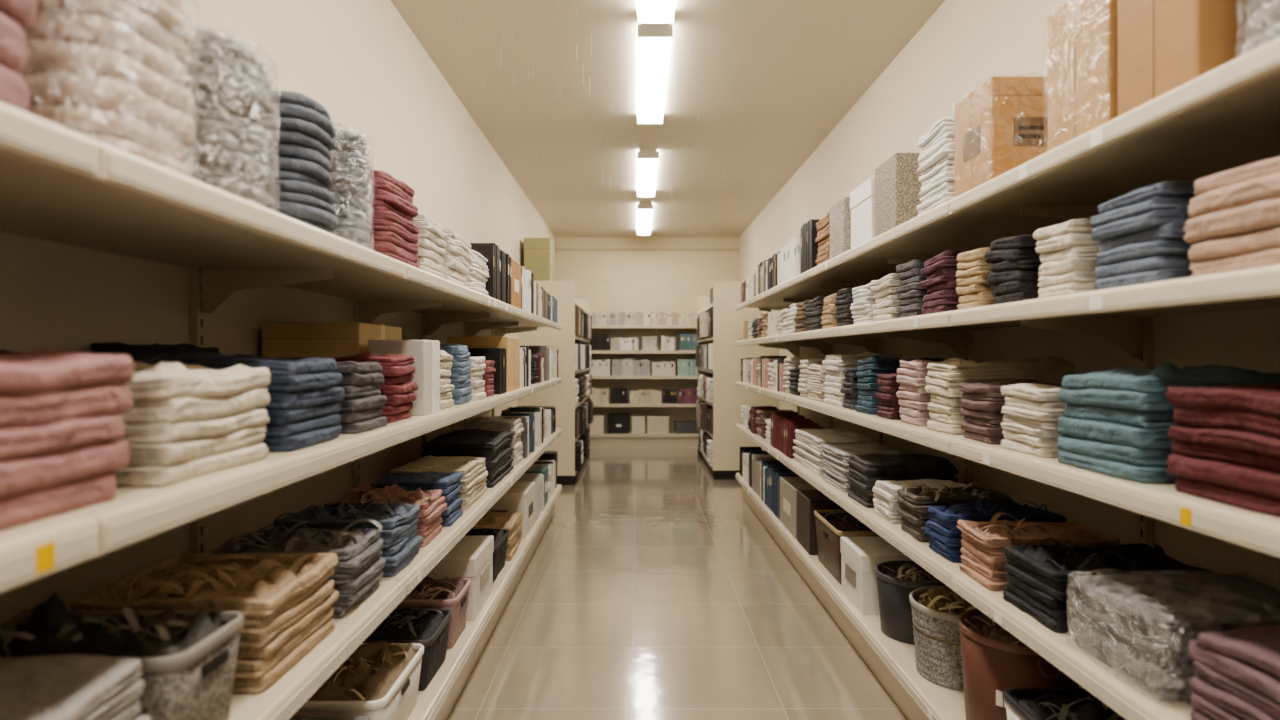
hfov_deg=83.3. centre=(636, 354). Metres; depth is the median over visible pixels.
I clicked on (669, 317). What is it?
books
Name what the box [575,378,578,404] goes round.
folded clothes
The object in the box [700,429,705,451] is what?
folded clothes
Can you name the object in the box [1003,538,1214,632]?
bundle
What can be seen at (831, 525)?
storage bin
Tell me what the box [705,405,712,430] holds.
books
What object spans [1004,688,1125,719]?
storage bin
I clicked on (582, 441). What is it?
folded clothes
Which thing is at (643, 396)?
storage box
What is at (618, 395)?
storage box
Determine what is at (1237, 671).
folded towels
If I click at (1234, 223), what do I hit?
folded towels
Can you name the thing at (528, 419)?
books
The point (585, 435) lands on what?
folded clothes
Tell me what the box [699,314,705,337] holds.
books
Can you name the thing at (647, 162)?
ceiling lamp
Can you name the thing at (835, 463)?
folded clothes
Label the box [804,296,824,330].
folded clothes
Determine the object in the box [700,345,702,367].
books
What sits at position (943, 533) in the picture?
bundle
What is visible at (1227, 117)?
shelving unit
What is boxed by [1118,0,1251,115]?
cardboard box
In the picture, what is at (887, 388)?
folded clothes
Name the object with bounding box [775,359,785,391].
books
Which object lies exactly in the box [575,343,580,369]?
books
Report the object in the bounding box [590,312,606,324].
box
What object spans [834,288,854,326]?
folded clothes
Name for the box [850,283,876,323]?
folded clothes
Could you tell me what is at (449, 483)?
folded clothes
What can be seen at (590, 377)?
folded clothes
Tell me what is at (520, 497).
storage box
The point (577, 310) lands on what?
books
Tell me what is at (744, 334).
books
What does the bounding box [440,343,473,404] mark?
folded clothes
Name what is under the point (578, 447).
folded clothes
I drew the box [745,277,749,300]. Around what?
books
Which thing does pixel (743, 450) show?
books
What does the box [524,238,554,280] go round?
carton
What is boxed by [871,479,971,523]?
folded clothes
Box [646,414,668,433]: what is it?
storage box
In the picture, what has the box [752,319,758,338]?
folded clothes
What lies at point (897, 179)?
storage box
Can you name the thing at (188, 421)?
folded towels
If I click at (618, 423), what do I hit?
storage box
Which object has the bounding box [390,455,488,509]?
linens
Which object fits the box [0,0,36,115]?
folded blankets
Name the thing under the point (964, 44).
wall
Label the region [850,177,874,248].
storage box
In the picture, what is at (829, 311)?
folded clothes
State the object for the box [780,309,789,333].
linens
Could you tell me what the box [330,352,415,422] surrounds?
folded clothes
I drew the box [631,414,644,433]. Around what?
storage box
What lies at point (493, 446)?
folded clothes
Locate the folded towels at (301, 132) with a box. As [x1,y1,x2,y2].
[264,91,337,233]
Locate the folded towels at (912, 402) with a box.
[895,359,997,425]
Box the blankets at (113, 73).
[21,0,195,176]
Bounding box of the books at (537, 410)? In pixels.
[510,406,542,446]
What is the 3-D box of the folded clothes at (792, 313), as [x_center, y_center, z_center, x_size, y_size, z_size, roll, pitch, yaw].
[1.172,-0.243,4.789,0.326,0.206,0.181,0,0,0]
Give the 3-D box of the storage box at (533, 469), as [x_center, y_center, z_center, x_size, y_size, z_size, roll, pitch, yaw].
[-0.844,1.013,5.546,0.296,0.275,0.245,0,0,0]
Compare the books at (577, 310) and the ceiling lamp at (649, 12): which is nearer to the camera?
the ceiling lamp at (649, 12)
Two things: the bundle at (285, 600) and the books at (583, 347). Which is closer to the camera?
the bundle at (285, 600)
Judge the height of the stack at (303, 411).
0.206 m
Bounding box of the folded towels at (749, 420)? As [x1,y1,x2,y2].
[748,410,750,429]
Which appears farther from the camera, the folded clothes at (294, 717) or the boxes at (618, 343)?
the boxes at (618, 343)
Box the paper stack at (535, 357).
[531,354,538,383]
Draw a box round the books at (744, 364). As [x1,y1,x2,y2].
[741,359,751,382]
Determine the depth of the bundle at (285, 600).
1.47 m
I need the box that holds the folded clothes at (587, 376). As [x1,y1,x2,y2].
[575,374,589,395]
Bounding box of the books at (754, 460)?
[752,458,776,491]
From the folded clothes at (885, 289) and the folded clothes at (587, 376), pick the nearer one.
the folded clothes at (885, 289)
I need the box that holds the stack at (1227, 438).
[1164,383,1279,516]
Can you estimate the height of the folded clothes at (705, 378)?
0.277 m
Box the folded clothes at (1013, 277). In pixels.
[986,234,1041,303]
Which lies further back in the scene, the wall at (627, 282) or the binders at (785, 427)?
the wall at (627, 282)
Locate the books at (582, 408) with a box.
[576,406,584,433]
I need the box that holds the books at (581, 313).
[581,313,582,335]
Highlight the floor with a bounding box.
[447,448,907,719]
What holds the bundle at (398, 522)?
on the shelving unit at (59, 184)
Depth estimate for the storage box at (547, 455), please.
6.18 m
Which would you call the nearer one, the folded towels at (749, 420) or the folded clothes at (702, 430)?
the folded towels at (749, 420)
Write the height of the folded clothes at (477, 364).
0.200 m
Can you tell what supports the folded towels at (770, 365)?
on the shelving unit at (1227, 117)
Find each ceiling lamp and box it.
[637,0,675,24]
[637,25,672,123]
[637,150,658,196]
[637,203,652,234]
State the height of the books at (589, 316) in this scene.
0.300 m
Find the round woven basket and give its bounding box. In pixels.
[909,586,975,690]
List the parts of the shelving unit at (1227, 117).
kick plate, shelf, shelf, shelf, shelf, shelf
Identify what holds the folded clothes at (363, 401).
on the shelving unit at (59, 184)
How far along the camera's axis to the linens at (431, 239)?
2.48 m
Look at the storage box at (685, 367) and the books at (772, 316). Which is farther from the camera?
the storage box at (685, 367)
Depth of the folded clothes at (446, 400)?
2.68 m
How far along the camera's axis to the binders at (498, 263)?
3.57 m
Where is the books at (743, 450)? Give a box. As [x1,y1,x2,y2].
[740,447,760,478]
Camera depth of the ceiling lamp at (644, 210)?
9.34 m
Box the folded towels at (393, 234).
[365,169,420,268]
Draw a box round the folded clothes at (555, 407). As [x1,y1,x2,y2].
[542,406,556,409]
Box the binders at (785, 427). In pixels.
[777,419,822,458]
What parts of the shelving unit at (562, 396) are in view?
shelf, shelf, shelf, shelf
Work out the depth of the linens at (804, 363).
4.41 m
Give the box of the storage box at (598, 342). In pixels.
[590,335,608,349]
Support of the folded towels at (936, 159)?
on the shelving unit at (1227, 117)
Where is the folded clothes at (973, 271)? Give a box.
[954,247,995,309]
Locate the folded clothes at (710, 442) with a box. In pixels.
[707,439,712,465]
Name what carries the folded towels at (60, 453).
on the shelving unit at (59, 184)
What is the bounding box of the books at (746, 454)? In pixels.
[745,453,748,484]
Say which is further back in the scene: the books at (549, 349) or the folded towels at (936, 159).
the books at (549, 349)
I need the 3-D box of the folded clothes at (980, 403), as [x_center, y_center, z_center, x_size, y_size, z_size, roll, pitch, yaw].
[1.184,0.168,2.186,0.336,0.184,0.221,0,0,0]
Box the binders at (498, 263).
[469,243,510,304]
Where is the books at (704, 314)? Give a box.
[702,312,709,336]
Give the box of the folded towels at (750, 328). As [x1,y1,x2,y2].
[747,318,760,338]
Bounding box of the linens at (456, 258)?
[442,229,470,286]
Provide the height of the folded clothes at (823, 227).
0.290 m
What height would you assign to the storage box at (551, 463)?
0.267 m
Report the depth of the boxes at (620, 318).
10.81 m
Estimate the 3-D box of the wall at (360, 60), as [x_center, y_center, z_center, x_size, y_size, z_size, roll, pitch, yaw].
[-1.330,-0.220,4.325,0.100,3.240,14.050,0,0,0]
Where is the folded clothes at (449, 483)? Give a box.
[370,471,463,525]
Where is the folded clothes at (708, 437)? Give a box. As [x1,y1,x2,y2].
[706,435,711,456]
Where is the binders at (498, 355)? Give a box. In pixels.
[468,348,505,394]
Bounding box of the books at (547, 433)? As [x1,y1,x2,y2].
[544,409,550,437]
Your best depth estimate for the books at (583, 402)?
9.35 m
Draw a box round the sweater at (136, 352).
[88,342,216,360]
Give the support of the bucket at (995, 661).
on the shelving unit at (1227, 117)
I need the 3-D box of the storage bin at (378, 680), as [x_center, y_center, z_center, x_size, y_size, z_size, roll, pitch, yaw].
[-0.902,1.030,2.195,0.404,0.241,0.414,0,0,0]
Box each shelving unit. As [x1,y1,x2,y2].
[0,102,561,719]
[518,281,589,484]
[590,317,697,447]
[698,282,778,479]
[735,37,1279,719]
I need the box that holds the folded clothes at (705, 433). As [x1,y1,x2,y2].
[703,432,708,454]
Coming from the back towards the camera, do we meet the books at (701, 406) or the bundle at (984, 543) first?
the books at (701, 406)
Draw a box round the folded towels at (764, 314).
[760,311,770,336]
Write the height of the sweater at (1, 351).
0.212 m
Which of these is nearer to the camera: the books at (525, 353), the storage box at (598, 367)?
the books at (525, 353)
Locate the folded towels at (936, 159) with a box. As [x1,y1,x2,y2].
[916,116,954,216]
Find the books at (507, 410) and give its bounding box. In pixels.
[501,407,546,437]
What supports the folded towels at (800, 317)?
on the shelving unit at (1227, 117)
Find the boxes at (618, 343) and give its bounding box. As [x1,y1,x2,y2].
[611,337,637,349]
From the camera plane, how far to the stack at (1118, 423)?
1.50 m
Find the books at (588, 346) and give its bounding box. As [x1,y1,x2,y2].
[587,345,590,367]
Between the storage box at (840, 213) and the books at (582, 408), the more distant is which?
the books at (582, 408)
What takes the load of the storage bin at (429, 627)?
on the shelving unit at (59, 184)
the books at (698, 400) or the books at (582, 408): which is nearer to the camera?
the books at (582, 408)
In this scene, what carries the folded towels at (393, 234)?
on the shelving unit at (59, 184)
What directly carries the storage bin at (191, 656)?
on the shelving unit at (59, 184)
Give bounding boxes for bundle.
[68,552,338,693]
[207,518,386,617]
[273,500,420,576]
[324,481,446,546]
[897,483,1014,541]
[924,499,1064,562]
[957,512,1118,590]
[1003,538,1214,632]
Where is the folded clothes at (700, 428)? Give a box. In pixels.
[698,427,702,448]
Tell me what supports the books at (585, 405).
on the shelving unit at (562, 396)
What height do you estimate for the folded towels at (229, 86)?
0.326 m
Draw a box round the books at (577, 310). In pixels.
[575,308,580,335]
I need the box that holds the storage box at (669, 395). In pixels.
[663,389,676,403]
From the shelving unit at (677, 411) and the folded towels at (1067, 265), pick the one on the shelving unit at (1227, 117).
the folded towels at (1067, 265)
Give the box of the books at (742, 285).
[739,282,744,303]
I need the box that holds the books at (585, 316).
[583,314,587,337]
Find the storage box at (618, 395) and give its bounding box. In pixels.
[611,387,627,403]
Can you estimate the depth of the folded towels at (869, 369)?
3.16 m
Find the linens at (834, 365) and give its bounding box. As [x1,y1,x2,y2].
[823,352,901,405]
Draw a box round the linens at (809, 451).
[793,428,877,476]
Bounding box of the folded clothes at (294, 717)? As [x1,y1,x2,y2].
[289,715,372,719]
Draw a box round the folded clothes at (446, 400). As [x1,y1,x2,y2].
[440,350,454,409]
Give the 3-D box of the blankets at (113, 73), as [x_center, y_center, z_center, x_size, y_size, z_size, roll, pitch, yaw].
[-0.892,-0.494,1.075,0.399,0.447,0.269,0,0,0]
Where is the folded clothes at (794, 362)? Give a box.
[782,356,824,392]
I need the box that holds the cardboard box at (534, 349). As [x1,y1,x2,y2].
[529,346,548,380]
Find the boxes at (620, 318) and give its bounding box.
[609,312,642,324]
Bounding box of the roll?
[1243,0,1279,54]
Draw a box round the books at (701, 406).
[698,403,708,427]
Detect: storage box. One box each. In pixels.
[368,340,431,415]
[425,536,493,620]
[431,340,439,412]
[488,482,534,537]
[516,473,543,520]
[525,466,547,506]
[531,460,555,493]
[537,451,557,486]
[590,335,608,349]
[590,359,610,375]
[590,388,608,403]
[590,414,604,433]
[608,413,628,433]
[611,387,627,403]
[630,389,660,403]
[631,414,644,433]
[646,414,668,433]
[663,389,676,403]
[674,420,696,432]
[677,359,697,375]
[710,287,712,303]
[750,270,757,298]
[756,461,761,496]
[780,477,817,538]
[797,490,843,554]
[830,197,850,258]
[840,537,912,614]
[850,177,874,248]
[875,153,921,236]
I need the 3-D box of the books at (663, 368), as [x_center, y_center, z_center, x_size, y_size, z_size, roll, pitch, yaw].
[0.400,0.201,10.910,0.352,0.219,0.219,0,0,0]
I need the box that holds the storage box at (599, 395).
[590,388,608,403]
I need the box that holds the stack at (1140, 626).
[1068,573,1279,702]
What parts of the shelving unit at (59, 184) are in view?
shelf, shelf, shelf, shelf, kick plate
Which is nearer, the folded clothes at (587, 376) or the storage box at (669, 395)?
the folded clothes at (587, 376)
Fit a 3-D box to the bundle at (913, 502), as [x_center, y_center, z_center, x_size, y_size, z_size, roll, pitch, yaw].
[1.201,0.585,2.714,0.381,0.191,0.235,0,0,0]
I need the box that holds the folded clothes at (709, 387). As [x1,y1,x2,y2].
[706,378,712,401]
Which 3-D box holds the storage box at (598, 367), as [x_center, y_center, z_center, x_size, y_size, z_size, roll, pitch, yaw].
[-0.675,0.185,10.911,0.542,0.250,0.224,0,0,0]
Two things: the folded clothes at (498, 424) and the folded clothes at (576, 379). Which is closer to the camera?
the folded clothes at (498, 424)
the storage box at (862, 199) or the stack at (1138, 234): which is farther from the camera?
the storage box at (862, 199)
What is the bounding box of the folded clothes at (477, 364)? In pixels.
[467,356,486,400]
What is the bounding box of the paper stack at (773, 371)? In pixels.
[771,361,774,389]
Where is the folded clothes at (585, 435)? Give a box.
[580,432,588,456]
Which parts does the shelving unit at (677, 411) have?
shelf, shelf, shelf, shelf, shelf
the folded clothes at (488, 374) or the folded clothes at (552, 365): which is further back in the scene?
the folded clothes at (552, 365)
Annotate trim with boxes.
[555,249,739,250]
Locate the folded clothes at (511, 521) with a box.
[471,511,522,560]
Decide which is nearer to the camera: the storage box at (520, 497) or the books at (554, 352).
the storage box at (520, 497)
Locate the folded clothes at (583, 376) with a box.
[576,375,586,397]
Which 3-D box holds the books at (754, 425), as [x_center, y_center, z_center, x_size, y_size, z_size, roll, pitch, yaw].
[1.115,0.566,6.280,0.228,0.228,0.166,0,0,0]
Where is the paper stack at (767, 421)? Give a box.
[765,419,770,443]
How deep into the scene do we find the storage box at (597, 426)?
10.82 m
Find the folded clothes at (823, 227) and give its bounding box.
[814,212,829,265]
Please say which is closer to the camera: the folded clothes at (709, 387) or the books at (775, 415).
the books at (775, 415)
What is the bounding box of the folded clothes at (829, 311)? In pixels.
[820,293,838,328]
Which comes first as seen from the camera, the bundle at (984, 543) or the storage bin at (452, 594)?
the bundle at (984, 543)
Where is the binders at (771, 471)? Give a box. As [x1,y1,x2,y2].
[760,460,799,518]
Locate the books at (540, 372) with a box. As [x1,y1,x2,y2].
[536,356,543,382]
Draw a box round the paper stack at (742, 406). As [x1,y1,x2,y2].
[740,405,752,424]
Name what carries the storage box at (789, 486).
on the shelving unit at (1227, 117)
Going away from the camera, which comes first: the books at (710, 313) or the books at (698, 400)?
the books at (710, 313)
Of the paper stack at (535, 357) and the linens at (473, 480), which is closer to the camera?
the linens at (473, 480)
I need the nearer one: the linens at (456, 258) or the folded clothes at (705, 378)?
the linens at (456, 258)
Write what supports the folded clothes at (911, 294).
on the shelving unit at (1227, 117)
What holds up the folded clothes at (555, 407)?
on the shelving unit at (59, 184)
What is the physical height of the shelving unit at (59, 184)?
1.900 m
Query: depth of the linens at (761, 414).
6.01 m
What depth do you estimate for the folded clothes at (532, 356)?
4.87 m
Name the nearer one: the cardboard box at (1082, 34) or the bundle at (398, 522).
the cardboard box at (1082, 34)
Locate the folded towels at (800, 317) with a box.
[794,301,806,332]
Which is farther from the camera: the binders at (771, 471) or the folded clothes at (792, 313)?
the binders at (771, 471)
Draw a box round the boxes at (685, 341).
[678,334,697,349]
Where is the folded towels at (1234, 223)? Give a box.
[1180,155,1279,275]
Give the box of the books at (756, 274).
[754,271,757,296]
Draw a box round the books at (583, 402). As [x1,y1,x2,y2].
[582,402,587,423]
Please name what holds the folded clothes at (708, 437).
on the shelving unit at (728, 398)
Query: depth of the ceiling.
5.01 m
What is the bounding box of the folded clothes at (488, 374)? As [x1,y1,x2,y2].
[481,360,494,396]
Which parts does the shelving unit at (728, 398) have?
shelf, shelf, shelf, shelf, shelf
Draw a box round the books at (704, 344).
[704,344,705,368]
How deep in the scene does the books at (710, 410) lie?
8.22 m
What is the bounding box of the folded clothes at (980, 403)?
[958,379,1064,443]
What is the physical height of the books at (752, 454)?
0.321 m
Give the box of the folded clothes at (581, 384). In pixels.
[575,377,584,401]
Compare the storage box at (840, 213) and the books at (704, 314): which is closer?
the storage box at (840, 213)
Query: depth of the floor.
3.75 m
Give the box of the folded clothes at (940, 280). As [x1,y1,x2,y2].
[920,249,967,313]
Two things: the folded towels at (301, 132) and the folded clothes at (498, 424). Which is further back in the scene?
the folded clothes at (498, 424)
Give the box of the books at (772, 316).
[768,309,783,335]
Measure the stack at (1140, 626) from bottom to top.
0.191 m
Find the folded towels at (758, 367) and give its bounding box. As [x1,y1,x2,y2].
[757,363,759,384]
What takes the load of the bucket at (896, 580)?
on the shelving unit at (1227, 117)
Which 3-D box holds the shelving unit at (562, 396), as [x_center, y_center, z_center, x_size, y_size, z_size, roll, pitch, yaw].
[-0.972,0.300,8.975,0.614,2.200,2.458,0,0,0]
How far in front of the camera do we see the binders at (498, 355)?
3.67 m
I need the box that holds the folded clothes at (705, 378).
[703,377,712,399]
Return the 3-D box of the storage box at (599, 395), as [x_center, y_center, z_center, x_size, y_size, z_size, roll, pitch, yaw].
[-0.685,0.611,10.914,0.522,0.237,0.227,0,0,0]
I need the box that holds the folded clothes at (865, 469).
[847,453,958,507]
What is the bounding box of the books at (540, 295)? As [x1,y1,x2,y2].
[534,282,546,318]
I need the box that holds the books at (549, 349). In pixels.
[549,349,550,379]
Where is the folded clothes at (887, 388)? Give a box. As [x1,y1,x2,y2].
[875,373,903,419]
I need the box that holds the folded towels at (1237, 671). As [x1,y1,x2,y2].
[1187,625,1279,719]
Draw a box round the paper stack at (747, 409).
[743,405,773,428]
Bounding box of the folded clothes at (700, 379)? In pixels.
[697,375,712,396]
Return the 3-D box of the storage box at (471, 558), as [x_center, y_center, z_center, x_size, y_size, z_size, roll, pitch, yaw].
[-0.861,1.015,3.309,0.330,0.270,0.410,0,0,0]
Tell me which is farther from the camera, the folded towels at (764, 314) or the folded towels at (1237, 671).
the folded towels at (764, 314)
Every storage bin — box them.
[0,592,243,719]
[294,641,423,719]
[362,608,450,689]
[395,576,470,648]
[465,529,508,581]
[814,510,880,583]
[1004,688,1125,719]
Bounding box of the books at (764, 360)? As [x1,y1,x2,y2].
[760,356,787,387]
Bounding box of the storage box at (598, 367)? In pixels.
[590,359,610,375]
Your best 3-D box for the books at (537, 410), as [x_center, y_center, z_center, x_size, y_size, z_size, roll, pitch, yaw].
[-0.803,0.514,5.219,0.220,0.271,0.240,0,0,0]
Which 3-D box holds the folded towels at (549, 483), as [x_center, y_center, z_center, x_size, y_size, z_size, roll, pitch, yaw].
[-0.860,1.024,5.812,0.321,0.251,0.243,0,0,0]
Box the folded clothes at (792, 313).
[787,303,799,333]
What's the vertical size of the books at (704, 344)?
0.292 m
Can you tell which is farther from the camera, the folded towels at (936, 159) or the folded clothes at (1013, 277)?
the folded towels at (936, 159)
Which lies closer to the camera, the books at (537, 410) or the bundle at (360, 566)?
the bundle at (360, 566)
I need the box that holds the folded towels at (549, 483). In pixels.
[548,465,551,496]
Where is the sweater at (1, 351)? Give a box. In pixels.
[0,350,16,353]
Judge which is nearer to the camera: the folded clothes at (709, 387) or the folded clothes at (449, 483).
the folded clothes at (449, 483)
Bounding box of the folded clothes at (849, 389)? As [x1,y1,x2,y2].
[842,368,858,409]
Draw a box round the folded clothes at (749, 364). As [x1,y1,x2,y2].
[747,362,750,382]
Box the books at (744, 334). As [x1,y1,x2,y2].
[741,321,748,339]
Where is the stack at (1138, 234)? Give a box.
[1089,180,1201,289]
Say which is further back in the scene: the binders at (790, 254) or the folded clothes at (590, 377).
the folded clothes at (590, 377)
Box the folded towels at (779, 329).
[775,310,783,334]
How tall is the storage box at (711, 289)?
0.201 m
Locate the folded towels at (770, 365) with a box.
[767,362,774,388]
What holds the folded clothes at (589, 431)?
on the shelving unit at (562, 396)
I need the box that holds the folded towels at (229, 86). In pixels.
[185,29,276,209]
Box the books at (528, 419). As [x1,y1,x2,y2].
[494,413,534,457]
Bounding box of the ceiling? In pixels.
[390,0,944,236]
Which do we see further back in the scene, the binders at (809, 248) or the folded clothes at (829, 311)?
the binders at (809, 248)
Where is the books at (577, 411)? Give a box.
[575,409,579,437]
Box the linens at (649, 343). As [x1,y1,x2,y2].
[642,336,656,349]
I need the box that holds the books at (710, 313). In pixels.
[708,309,712,335]
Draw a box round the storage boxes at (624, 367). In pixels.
[612,358,649,375]
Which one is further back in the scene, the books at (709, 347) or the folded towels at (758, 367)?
the books at (709, 347)
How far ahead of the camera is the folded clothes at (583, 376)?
9.17 m
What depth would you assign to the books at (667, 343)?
10.81 m
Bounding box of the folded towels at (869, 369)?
[855,355,944,414]
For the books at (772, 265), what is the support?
on the shelving unit at (1227, 117)
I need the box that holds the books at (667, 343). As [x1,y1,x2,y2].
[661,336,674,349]
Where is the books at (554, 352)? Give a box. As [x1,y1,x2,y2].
[550,349,557,377]
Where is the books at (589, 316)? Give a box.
[586,315,591,338]
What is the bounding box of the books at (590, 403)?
[584,400,592,423]
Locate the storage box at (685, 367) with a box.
[677,359,697,375]
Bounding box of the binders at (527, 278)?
[521,266,533,313]
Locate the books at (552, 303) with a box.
[546,292,557,322]
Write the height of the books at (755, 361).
0.230 m
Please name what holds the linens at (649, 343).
on the shelving unit at (677, 411)
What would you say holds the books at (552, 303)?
on the shelving unit at (59, 184)
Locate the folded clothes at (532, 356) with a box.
[531,354,533,383]
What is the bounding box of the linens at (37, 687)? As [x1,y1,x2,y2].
[0,655,148,719]
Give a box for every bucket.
[875,560,945,644]
[958,608,1078,719]
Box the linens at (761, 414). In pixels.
[756,410,794,436]
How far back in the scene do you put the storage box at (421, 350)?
2.37 m
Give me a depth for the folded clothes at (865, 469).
3.20 m
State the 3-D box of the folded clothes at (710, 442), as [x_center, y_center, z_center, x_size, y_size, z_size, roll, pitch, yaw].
[0.989,1.119,8.301,0.362,0.282,0.288,0,0,0]
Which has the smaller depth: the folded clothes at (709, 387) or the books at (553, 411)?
the books at (553, 411)
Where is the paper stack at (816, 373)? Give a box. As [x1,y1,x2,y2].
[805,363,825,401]
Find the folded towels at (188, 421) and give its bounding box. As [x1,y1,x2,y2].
[112,360,273,487]
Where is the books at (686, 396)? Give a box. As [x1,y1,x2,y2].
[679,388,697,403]
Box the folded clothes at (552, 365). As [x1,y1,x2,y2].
[551,354,553,377]
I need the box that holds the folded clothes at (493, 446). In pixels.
[421,429,514,487]
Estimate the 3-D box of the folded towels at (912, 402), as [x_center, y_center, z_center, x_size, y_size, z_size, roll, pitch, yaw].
[1.219,0.138,2.720,0.430,0.244,0.230,0,0,0]
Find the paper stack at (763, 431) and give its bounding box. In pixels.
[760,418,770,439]
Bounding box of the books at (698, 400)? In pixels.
[697,399,702,420]
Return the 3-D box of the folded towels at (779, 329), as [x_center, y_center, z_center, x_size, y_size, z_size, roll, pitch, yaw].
[1.154,-0.232,5.202,0.291,0.184,0.165,0,0,0]
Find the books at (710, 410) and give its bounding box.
[708,408,712,433]
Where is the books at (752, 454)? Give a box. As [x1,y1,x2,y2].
[749,451,774,487]
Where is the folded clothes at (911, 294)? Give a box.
[895,259,927,317]
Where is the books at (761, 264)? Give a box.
[758,261,763,294]
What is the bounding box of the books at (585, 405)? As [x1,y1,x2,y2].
[580,404,586,430]
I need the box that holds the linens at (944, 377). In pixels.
[925,356,1076,433]
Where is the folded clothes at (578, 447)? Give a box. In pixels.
[575,442,582,470]
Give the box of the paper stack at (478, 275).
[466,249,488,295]
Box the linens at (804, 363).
[798,358,824,396]
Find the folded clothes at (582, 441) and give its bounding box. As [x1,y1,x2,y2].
[576,440,583,463]
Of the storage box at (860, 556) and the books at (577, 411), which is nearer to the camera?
the storage box at (860, 556)
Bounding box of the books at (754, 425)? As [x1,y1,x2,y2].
[751,406,778,433]
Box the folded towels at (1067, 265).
[1034,216,1100,297]
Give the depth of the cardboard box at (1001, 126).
2.06 m
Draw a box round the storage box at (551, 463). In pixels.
[531,460,555,493]
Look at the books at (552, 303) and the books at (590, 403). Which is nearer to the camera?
the books at (552, 303)
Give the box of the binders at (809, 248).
[800,219,821,273]
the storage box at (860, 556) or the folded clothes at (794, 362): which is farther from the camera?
the folded clothes at (794, 362)
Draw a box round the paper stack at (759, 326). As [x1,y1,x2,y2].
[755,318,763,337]
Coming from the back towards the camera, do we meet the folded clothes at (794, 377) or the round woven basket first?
the folded clothes at (794, 377)
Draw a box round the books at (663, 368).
[652,361,674,375]
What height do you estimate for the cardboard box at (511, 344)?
0.301 m
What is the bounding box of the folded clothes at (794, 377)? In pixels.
[788,367,801,394]
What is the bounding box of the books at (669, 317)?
[645,311,697,324]
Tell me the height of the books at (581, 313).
0.299 m
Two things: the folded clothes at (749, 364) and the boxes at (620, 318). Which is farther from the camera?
the boxes at (620, 318)
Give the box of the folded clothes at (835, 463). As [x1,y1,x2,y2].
[822,442,907,492]
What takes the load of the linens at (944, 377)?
on the shelving unit at (1227, 117)
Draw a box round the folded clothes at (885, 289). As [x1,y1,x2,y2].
[870,273,902,321]
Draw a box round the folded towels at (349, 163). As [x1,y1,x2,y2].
[328,130,371,249]
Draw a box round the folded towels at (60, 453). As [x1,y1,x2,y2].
[0,348,134,529]
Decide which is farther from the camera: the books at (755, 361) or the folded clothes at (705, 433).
the folded clothes at (705, 433)
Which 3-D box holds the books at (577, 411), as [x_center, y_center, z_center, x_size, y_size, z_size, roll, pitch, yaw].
[-0.787,0.751,7.980,0.281,0.299,0.352,0,0,0]
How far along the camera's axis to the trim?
11.23 m
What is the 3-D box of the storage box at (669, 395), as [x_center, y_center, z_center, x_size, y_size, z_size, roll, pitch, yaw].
[0.495,0.620,10.908,0.202,0.219,0.214,0,0,0]
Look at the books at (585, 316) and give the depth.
8.86 m
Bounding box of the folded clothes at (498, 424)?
[464,417,523,465]
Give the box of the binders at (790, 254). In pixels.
[780,235,799,283]
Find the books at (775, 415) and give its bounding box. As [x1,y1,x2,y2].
[771,412,804,448]
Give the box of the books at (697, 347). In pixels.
[696,346,698,366]
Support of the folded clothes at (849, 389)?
on the shelving unit at (1227, 117)
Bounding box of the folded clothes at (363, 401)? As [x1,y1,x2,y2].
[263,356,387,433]
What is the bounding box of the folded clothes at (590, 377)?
[576,374,592,393]
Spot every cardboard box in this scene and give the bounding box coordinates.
[262,322,401,358]
[447,336,519,391]
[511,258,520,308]
[529,346,548,380]
[955,76,1047,196]
[1048,0,1117,150]
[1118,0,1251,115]
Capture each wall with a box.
[0,0,554,623]
[555,237,738,316]
[739,0,1279,589]
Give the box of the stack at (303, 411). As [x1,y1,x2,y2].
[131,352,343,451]
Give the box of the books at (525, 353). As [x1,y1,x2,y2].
[520,346,530,387]
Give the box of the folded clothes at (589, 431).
[587,426,590,446]
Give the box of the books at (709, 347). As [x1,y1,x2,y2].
[706,343,712,368]
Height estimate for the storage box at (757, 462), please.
0.272 m
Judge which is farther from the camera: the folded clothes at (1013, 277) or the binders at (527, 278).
the binders at (527, 278)
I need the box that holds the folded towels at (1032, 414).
[998,383,1067,457]
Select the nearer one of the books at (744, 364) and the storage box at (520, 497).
the storage box at (520, 497)
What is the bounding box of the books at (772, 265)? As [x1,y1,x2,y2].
[764,252,779,291]
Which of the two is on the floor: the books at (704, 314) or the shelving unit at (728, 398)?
the shelving unit at (728, 398)
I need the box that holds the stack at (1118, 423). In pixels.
[1055,362,1279,482]
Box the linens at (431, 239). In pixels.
[412,213,448,277]
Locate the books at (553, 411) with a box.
[544,408,555,433]
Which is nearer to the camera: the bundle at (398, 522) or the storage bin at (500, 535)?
the bundle at (398, 522)
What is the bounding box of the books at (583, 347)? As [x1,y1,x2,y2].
[580,343,586,368]
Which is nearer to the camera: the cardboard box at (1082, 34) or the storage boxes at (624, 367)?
the cardboard box at (1082, 34)
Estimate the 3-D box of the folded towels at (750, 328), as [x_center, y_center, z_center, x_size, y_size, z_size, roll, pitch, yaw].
[1.173,-0.241,6.553,0.321,0.201,0.249,0,0,0]
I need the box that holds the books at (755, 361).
[751,358,759,385]

